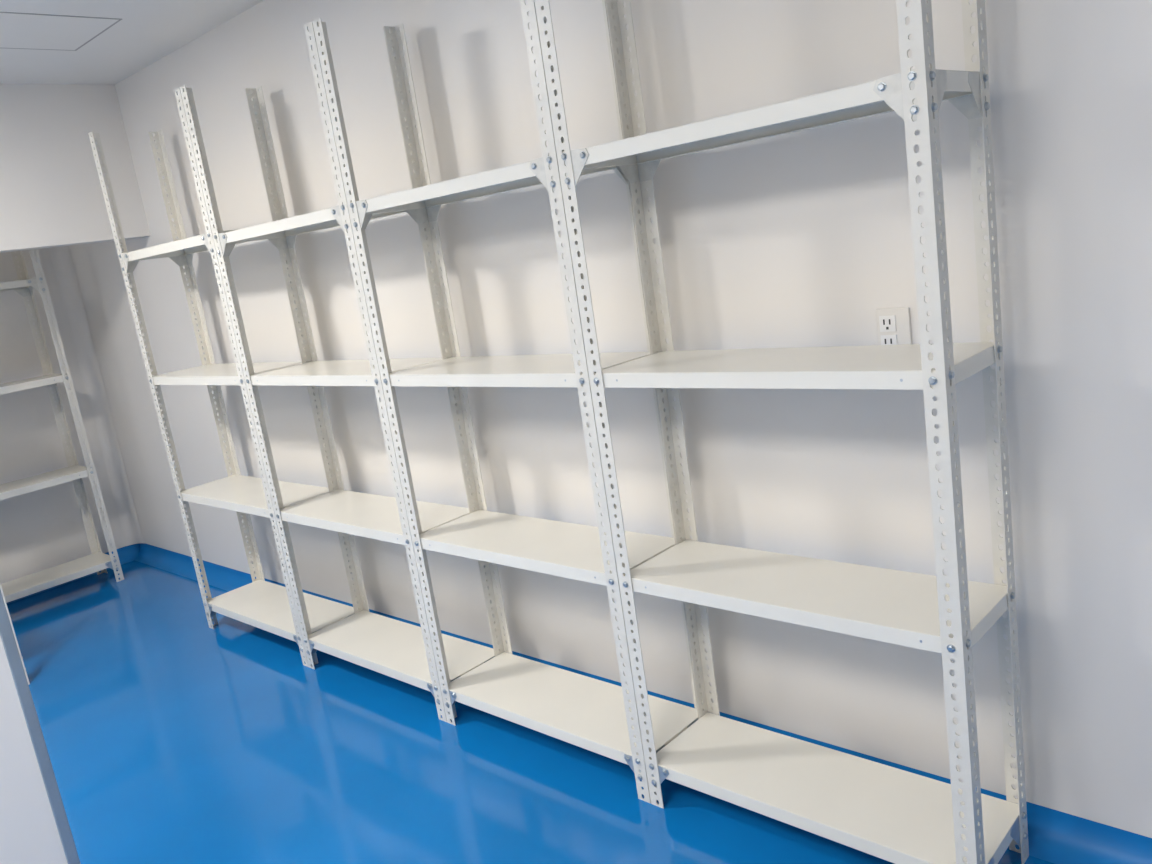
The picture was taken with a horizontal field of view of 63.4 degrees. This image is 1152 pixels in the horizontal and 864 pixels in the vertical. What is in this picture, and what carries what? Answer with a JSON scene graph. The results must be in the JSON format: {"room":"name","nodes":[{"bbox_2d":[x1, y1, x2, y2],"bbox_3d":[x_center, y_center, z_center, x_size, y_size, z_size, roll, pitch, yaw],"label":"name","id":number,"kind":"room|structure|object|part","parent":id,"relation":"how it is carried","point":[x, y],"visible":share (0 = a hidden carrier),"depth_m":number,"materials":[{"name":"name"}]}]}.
{"room":"storage room","nodes":[
{"label":"storage room","id":0,"kind":"room"},
{"bbox_2d":[0,637,67,863],"bbox_3d":[-1.463,0.215,1.285,0.050,2.500,1.055,3,16,43],"label":"wall partition","id":1,"kind":"structure","parent":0,"point":[29,834],"depth_m":1.73,"materials":[{"name":"laminate"}]},
{"bbox_2d":[0,590,80,863],"bbox_3d":[-1.101,0.081,1.659,0.060,2.500,0.020,3,16,43],"label":"trim","id":2,"kind":"structure","parent":1,"relation":"attached to","point":[6,633],"depth_m":1.74,"materials":[{"name":"grey metal"}]},
{"bbox_2d":[0,248,125,583],"bbox_3d":[-4.114,-0.009,4.206,0.150,2.500,3.670,3,16,43],"label":"wall","id":3,"kind":"structure","parent":0,"point":[42,529],"depth_m":5.25,"materials":[{"name":"paint"}]},
{"bbox_2d":[6,543,139,603],"bbox_3d":[-3.854,1.164,4.375,0.080,0.080,3.670,3,16,43],"label":"baseboard","id":4,"kind":"structure","parent":3,"relation":"attached to","point":[126,554],"depth_m":5.59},
{"bbox_2d":[0,84,149,252],"bbox_3d":[-3.393,-0.836,3.213,0.120,0.700,3.670,3,16,43],"label":"wall header","id":5,"kind":"structure","parent":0,"point":[51,194],"depth_m":4.22,"materials":[{"name":"paint"}]},
{"bbox_2d":[0,0,262,84],"bbox_3d":[-1.688,-1.132,1.461,7.360,0.100,3.970,3,16,43],"label":"ceiling","id":6,"kind":"structure","parent":0,"point":[148,31],"depth_m":3.64,"materials":[{"name":"paint"}]},
{"bbox_2d":[0,13,117,49],"bbox_3d":[-2.020,-1.426,3.321,0.452,0.001,0.602,3,16,43],"label":"ceiling hatch","id":7,"kind":"object","parent":6,"relation":"attached to","point":[27,31],"visible":1,"depth_m":3.39,"materials":[{"name":"paint"}]},
{"bbox_2d":[0,12,121,50],"bbox_3d":[-2.020,-1.426,3.321,0.470,0.001,0.620,3,16,43],"label":"seam","id":8,"kind":"object","parent":6,"relation":"attached to","point":[0,12],"visible":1,"depth_m":3.37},
{"bbox_2d":[7,560,1053,863],"bbox_3d":[-1.310,1.383,1.997,7.360,0.100,3.970,3,16,43],"label":"floor","id":9,"kind":"structure","parent":0,"point":[170,737],"depth_m":2.94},
{"bbox_2d":[0,583,29,684],"bbox_3d":[-2.867,0.105,3.517,0.301,2.200,0.877,3,16,43],"label":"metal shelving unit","id":10,"kind":"object","parent":9,"relation":"on","point":[21,657],"visible":0.24,"depth_m":3.90,"materials":[{"name":"metal"}]},
{"bbox_2d":[0,249,123,602],"bbox_3d":[-3.089,-0.135,4.802,0.301,2.200,0.877,3,16,43],"label":"metal shelving unit","id":11,"kind":"object","parent":9,"relation":"on","point":[97,561],"visible":0.88,"depth_m":5.06,"materials":[{"name":"metal"}]},
{"bbox_3d":[-3.172,-0.691,4.683,0.281,0.036,0.860,3,16,43],"label":"shelf","id":12,"kind":"part","parent":11,"relation":"part of","materials":[{"name":"white metal"}]},
{"bbox_3d":[-3.098,-0.192,4.790,0.281,0.036,0.860,3,16,43],"label":"shelf","id":13,"kind":"part","parent":11,"relation":"part of","materials":[{"name":"white metal"}]},
{"bbox_3d":[-3.021,0.316,4.898,0.281,0.036,0.860,3,16,43],"label":"shelf","id":14,"kind":"part","parent":11,"relation":"part of","materials":[{"name":"white metal"}]},
{"bbox_3d":[-2.945,0.823,5.006,0.281,0.036,0.860,3,16,43],"label":"shelf","id":15,"kind":"part","parent":11,"relation":"part of","materials":[{"name":"white metal"}]},
{"bbox_2d":[88,88,358,666],"bbox_3d":[-1.438,-0.185,3.870,0.871,2.200,0.301,3,16,43],"label":"metal shelving unit","id":16,"kind":"object","parent":9,"relation":"on","point":[262,604],"visible":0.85,"depth_m":4.00,"materials":[{"name":"metal"}]},
{"bbox_3d":[-1.818,-0.169,4.065,0.042,2.200,0.042,3,16,43],"label":"post","id":17,"kind":"part","parent":16,"relation":"part of","materials":[{"name":"white metal"}]},
{"bbox_3d":[-1.521,-0.752,3.747,0.860,0.036,0.281,3,16,43],"label":"shelf","id":18,"kind":"part","parent":16,"relation":"part of","materials":[{"name":"white metal"}]},
{"bbox_3d":[-1.651,-0.231,4.238,0.042,2.200,0.042,3,16,43],"label":"post","id":19,"kind":"part","parent":16,"relation":"part of","materials":[{"name":"white metal"}]},
{"bbox_3d":[-1.444,-0.242,3.856,0.860,0.036,0.281,3,16,43],"label":"shelf","id":20,"kind":"part","parent":16,"relation":"part of","materials":[{"name":"white metal"}]},
{"bbox_3d":[-1.221,-0.138,3.499,0.042,2.200,0.042,3,16,43],"label":"post","id":21,"kind":"part","parent":16,"relation":"part of","materials":[{"name":"white metal"}]},
{"bbox_3d":[-1.368,0.267,3.964,0.860,0.036,0.281,3,16,43],"label":"shelf","id":22,"kind":"part","parent":16,"relation":"part of","materials":[{"name":"white metal"}]},
{"bbox_3d":[-1.292,0.773,4.072,0.860,0.036,0.281,3,16,43],"label":"shelf","id":23,"kind":"part","parent":16,"relation":"part of","materials":[{"name":"white metal"}]},
{"bbox_3d":[-1.054,-0.200,3.672,0.042,2.200,0.042,3,16,43],"label":"post","id":24,"kind":"part","parent":16,"relation":"part of","materials":[{"name":"white metal"}]},
{"bbox_2d":[180,22,499,721],"bbox_3d":[-0.806,-0.152,3.272,0.866,2.200,0.301,3,16,43],"label":"metal shelving unit","id":25,"kind":"object","parent":9,"relation":"on","point":[399,650],"visible":0.8,"depth_m":3.37,"materials":[{"name":"metal"}]},
{"bbox_3d":[-1.188,-0.137,3.468,0.042,2.200,0.042,3,16,43],"label":"post","id":26,"kind":"part","parent":25,"relation":"part of","materials":[{"name":"white metal"}]},
{"bbox_3d":[-1.022,-0.198,3.641,0.042,2.200,0.042,3,16,43],"label":"post","id":27,"kind":"part","parent":25,"relation":"part of","materials":[{"name":"white metal"}]},
{"bbox_3d":[-0.890,-0.708,3.153,0.860,0.036,0.281,3,16,43],"label":"shelf","id":28,"kind":"part","parent":25,"relation":"part of","materials":[{"name":"white metal"}]},
{"bbox_3d":[-0.815,-0.209,3.260,0.860,0.036,0.281,3,16,43],"label":"shelf","id":29,"kind":"part","parent":25,"relation":"part of","materials":[{"name":"white metal"}]},
{"bbox_3d":[-0.739,0.299,3.368,0.860,0.036,0.281,3,16,43],"label":"shelf","id":30,"kind":"part","parent":25,"relation":"part of","materials":[{"name":"white metal"}]},
{"bbox_3d":[-0.591,-0.106,2.902,0.042,2.200,0.042,3,16,43],"label":"post","id":31,"kind":"part","parent":25,"relation":"part of","materials":[{"name":"white metal"}]},
{"bbox_3d":[-0.662,0.806,3.476,0.860,0.036,0.281,3,16,43],"label":"shelf","id":32,"kind":"part","parent":25,"relation":"part of","materials":[{"name":"white metal"}]},
{"bbox_3d":[-0.424,-0.168,3.075,0.042,2.200,0.042,3,16,43],"label":"post","id":33,"kind":"part","parent":25,"relation":"part of","materials":[{"name":"white metal"}]},
{"bbox_2d":[312,0,702,802],"bbox_3d":[-0.176,-0.119,2.675,0.866,2.200,0.301,3,16,43],"label":"metal shelving unit","id":34,"kind":"object","parent":9,"relation":"on","point":[600,717],"visible":0.8,"depth_m":2.73,"materials":[{"name":"metal"}]},
{"bbox_3d":[-0.559,-0.104,2.872,0.042,2.200,0.042,3,16,43],"label":"post","id":35,"kind":"part","parent":34,"relation":"part of","materials":[{"name":"white metal"}]},
{"bbox_3d":[-0.392,-0.166,3.045,0.042,2.200,0.042,3,16,43],"label":"post","id":36,"kind":"part","parent":34,"relation":"part of","materials":[{"name":"white metal"}]},
{"bbox_3d":[-0.260,-0.676,2.557,0.860,0.036,0.281,3,16,43],"label":"shelf","id":37,"kind":"part","parent":34,"relation":"part of","materials":[{"name":"white metal"}]},
{"bbox_3d":[-0.185,-0.177,2.663,0.860,0.036,0.281,3,16,43],"label":"shelf","id":38,"kind":"part","parent":34,"relation":"part of","materials":[{"name":"white metal"}]},
{"bbox_3d":[-0.109,0.332,2.771,0.860,0.036,0.281,3,16,43],"label":"shelf","id":39,"kind":"part","parent":34,"relation":"part of","materials":[{"name":"white metal"}]},
{"bbox_3d":[-0.033,0.838,2.879,0.860,0.036,0.281,3,16,43],"label":"shelf","id":40,"kind":"part","parent":34,"relation":"part of","materials":[{"name":"white metal"}]},
{"bbox_3d":[0.039,-0.073,2.306,0.042,2.200,0.042,3,16,43],"label":"post","id":41,"kind":"part","parent":34,"relation":"part of","materials":[{"name":"white metal"}]},
{"bbox_3d":[0.206,-0.135,2.479,0.042,2.200,0.042,3,16,43],"label":"post","id":42,"kind":"part","parent":34,"relation":"part of","materials":[{"name":"white metal"}]},
{"bbox_2d":[534,0,1028,863],"bbox_3d":[0.455,-0.087,2.077,0.871,2.200,0.301,3,16,43],"label":"metal shelving unit","id":43,"kind":"object","parent":9,"relation":"on","point":[888,813],"visible":1,"depth_m":2.05,"materials":[{"name":"metal"}]},
{"bbox_3d":[0.071,-0.071,2.275,0.042,2.200,0.042,3,16,43],"label":"post","id":44,"kind":"part","parent":43,"relation":"part of","materials":[{"name":"white metal"}]},
{"bbox_3d":[0.238,-0.133,2.448,0.042,2.200,0.042,3,16,43],"label":"post","id":45,"kind":"part","parent":43,"relation":"part of","materials":[{"name":"white metal"}]},
{"bbox_3d":[0.370,-0.643,1.960,0.860,0.036,0.281,3,16,43],"label":"shelf","id":46,"kind":"part","parent":43,"relation":"part of","materials":[{"name":"white metal"}]},
{"bbox_3d":[0.445,-0.144,2.067,0.860,0.036,0.281,3,16,43],"label":"shelf","id":47,"kind":"part","parent":43,"relation":"part of","materials":[{"name":"white metal"}]},
{"bbox_3d":[0.521,0.364,2.175,0.860,0.036,0.281,3,16,43],"label":"shelf","id":48,"kind":"part","parent":43,"relation":"part of","materials":[{"name":"white metal"}]},
{"bbox_3d":[0.597,0.871,2.283,0.860,0.036,0.281,3,16,43],"label":"shelf","id":49,"kind":"part","parent":43,"relation":"part of","materials":[{"name":"white metal"}]},
{"bbox_3d":[0.669,-0.041,1.709,0.042,2.200,0.042,3,16,43],"label":"post","id":50,"kind":"part","parent":43,"relation":"part of","materials":[{"name":"white metal"}]},
{"bbox_3d":[0.835,-0.102,1.882,0.042,2.200,0.042,3,16,43],"label":"post","id":51,"kind":"part","parent":43,"relation":"part of","materials":[{"name":"white metal"}]},
{"bbox_2d":[69,0,1151,837],"bbox_3d":[-0.214,-0.351,3.059,7.360,2.500,0.150,3,16,43],"label":"wall","id":52,"kind":"structure","parent":0,"point":[796,239],"depth_m":2.40,"materials":[{"name":"paint"}]},
{"bbox_2d":[49,246,143,545],"bbox_3d":[-2.830,-0.493,5.379,0.113,2.420,0.023,-9,12,0],"label":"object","id":53,"kind":"structure","parent":52,"relation":"attached to","point":[61,257],"depth_m":5.44,"materials":[{"name":"paint"}]},
{"bbox_2d":[135,543,1151,863],"bbox_3d":[-0.117,0.848,3.227,7.060,0.080,0.080,3,16,43],"label":"baseboard","id":54,"kind":"structure","parent":52,"relation":"attached to","point":[1054,836],"depth_m":2.14,"materials":[{"name":"blue plastic"}]},
{"bbox_2d":[876,307,911,344],"bbox_3d":[0.714,-0.223,2.095,0.078,0.112,0.009,3,16,43],"label":"wall outlet","id":55,"kind":"object","parent":52,"relation":"attached to","point":[893,324],"visible":0.69,"depth_m":2.09,"materials":[{"name":"plastic"}]}
]}

